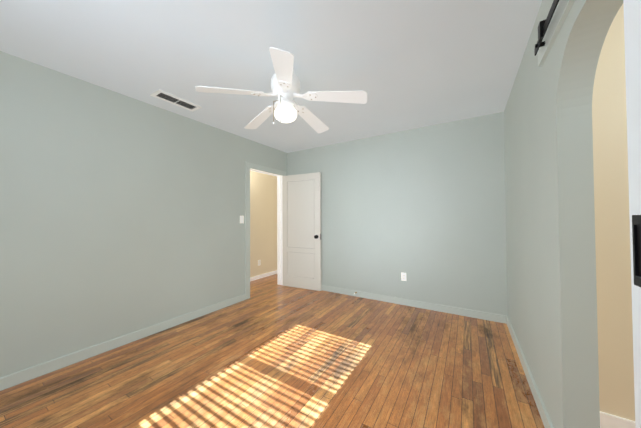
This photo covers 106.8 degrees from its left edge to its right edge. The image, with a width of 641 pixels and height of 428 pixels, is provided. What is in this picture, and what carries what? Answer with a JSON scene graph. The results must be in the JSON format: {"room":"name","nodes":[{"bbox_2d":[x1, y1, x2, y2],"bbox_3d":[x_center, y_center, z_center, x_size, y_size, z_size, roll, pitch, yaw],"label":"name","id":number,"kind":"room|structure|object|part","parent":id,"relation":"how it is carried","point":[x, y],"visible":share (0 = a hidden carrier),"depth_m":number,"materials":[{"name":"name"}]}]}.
{"room":"empty bedroom","nodes":[
{"label":"empty bedroom","id":0,"kind":"room"},
{"bbox_2d":[0,51,286,377],"bbox_3d":[-1.246,0.065,3.528,0.120,2.435,5.970,-1,-1,32],"label":"wall","id":1,"kind":"structure","parent":0,"point":[120,214],"depth_m":2.19,"materials":[{"name":"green paint"}]},
{"bbox_2d":[0,294,245,390],"bbox_3d":[-1.897,1.221,2.312,0.019,0.088,2.943,-1,-1,32],"label":"baseboard","id":2,"kind":"structure","parent":1,"relation":"attached to","point":[19,377],"depth_m":2.16,"materials":[{"name":"grey paint"}]},
{"bbox_2d":[245,162,285,298],"bbox_3d":[-0.939,0.252,4.021,0.150,2.074,0.949,-1,-1,32],"label":"door frame","id":3,"kind":"structure","parent":1,"relation":"attached to","point":[248,166],"depth_m":3.87,"materials":[{"name":"grey paint"}]},
{"bbox_2d":[282,172,321,290],"bbox_3d":[-0.328,0.293,4.144,0.773,1.965,0.150,-1,-1,32],"label":"hall door","id":4,"kind":"structure","parent":3,"relation":"attached to","point":[301,216],"depth_m":4.09,"materials":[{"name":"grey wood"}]},
{"bbox_2d":[250,171,276,277],"bbox_3d":[-1.264,0.079,4.321,0.743,2.435,4.640,-1,-1,32],"label":"wall","id":5,"kind":"structure","parent":0,"point":[263,218],"depth_m":4.92,"materials":[{"name":"beige paint"}]},
{"bbox_2d":[250,270,276,280],"bbox_3d":[-1.206,1.260,4.269,0.623,0.070,4.400,-1,-1,32],"label":"baseboard","id":6,"kind":"structure","parent":5,"relation":"attached to","point":[262,276],"depth_m":4.88,"materials":[{"name":"white wood"}]},
{"bbox_2d":[0,0,541,152],"bbox_3d":[0.332,-1.208,2.559,6.120,0.060,6.050,-1,-1,32],"label":"ceiling","id":7,"kind":"structure","parent":0,"point":[408,64],"depth_m":1.75,"materials":[{"name":"paint"}]},
{"bbox_2d":[150,89,201,111],"bbox_3d":[-1.482,-1.164,2.463,0.180,0.010,0.420,-1,-1,32],"label":"ceiling vent","id":8,"kind":"object","parent":7,"relation":"in","point":[173,99],"visible":0.96,"depth_m":2.44,"materials":[{"name":"white metal"}]},
{"bbox_2d":[195,47,366,132],"bbox_3d":[-0.265,-0.948,1.987,1.270,0.474,1.224,-1,-1,32],"label":"ceiling fan","id":9,"kind":"object","parent":7,"relation":"hanging from","point":[285,84],"visible":1,"depth_m":1.87,"materials":[{"name":"white"}]},
{"bbox_2d":[0,274,544,427],"bbox_3d":[0.346,1.286,2.516,6.120,0.060,6.050,-1,-1,32],"label":"floor","id":10,"kind":"structure","parent":0,"point":[270,352],"depth_m":1.84,"materials":[{"name":"brown wood"}]},
{"bbox_2d":[287,112,507,315],"bbox_3d":[0.840,0.054,3.603,3.351,2.435,0.120,-1,-1,32],"label":"wall","id":11,"kind":"structure","parent":0,"point":[423,209],"depth_m":3.22,"materials":[{"name":"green paint"}]},
{"bbox_2d":[401,272,405,280],"bbox_3d":[1.162,0.875,3.319,0.070,0.115,0.007,-1,-1,32],"label":"outlet","id":12,"kind":"object","parent":11,"relation":"attached to","point":[403,276],"visible":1,"depth_m":3.32,"materials":[{"name":"white plastic"}]},
{"bbox_2d":[321,285,503,322],"bbox_3d":[0.760,1.228,3.557,3.231,0.088,0.015,-1,-1,32],"label":"baseboard","id":13,"kind":"structure","parent":11,"relation":"attached to","point":[494,317],"depth_m":3.18,"materials":[{"name":"grey paint"}]},
{"bbox_2d":[504,0,622,427],"bbox_3d":[1.141,0.008,1.017,0.120,2.435,3.965,-1,-1,32],"label":"wall","id":14,"kind":"structure","parent":0,"point":[550,245],"depth_m":1.17,"materials":[{"name":"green paint"}]},
{"bbox_2d":[504,315,553,427],"bbox_3d":[1.631,1.194,1.907,0.015,0.088,1.838,-1,-1,32],"label":"baseboard","id":15,"kind":"structure","parent":14,"relation":"attached to","point":[547,423],"depth_m":1.67,"materials":[{"name":"grey paint"}]},
{"bbox_2d":[534,0,640,427],"bbox_3d":[0.629,0.089,0.383,0.086,2.217,2.310,-1,-1,32],"label":"barn door","id":16,"kind":"structure","parent":14,"relation":"in","point":[632,24],"depth_m":0.50,"materials":[{"name":"white painted wood"},{"name":"black metal"}]},
{"bbox_3d":[0.635,-0.908,0.393,0.060,0.100,2.310,-1,-1,32],"label":"barn door rail","id":17,"kind":"part","parent":16,"relation":"part of","materials":[{"name":"black metal"}]},
{"bbox_2d":[592,4,634,420],"bbox_3d":[2.055,0.005,1.154,1.290,2.435,0.120,-1,-1,32],"label":"wall","id":18,"kind":"structure","parent":0,"point":[613,271],"depth_m":1.32,"materials":[{"name":"beige paint"}]},
{"bbox_2d":[600,411,634,427],"bbox_3d":[2.043,1.171,1.078,1.318,0.100,0.015,-1,-1,32],"label":"baseboard","id":19,"kind":"structure","parent":18,"relation":"attached to","point":[607,420],"depth_m":1.32,"materials":[{"name":"white"}]}
]}

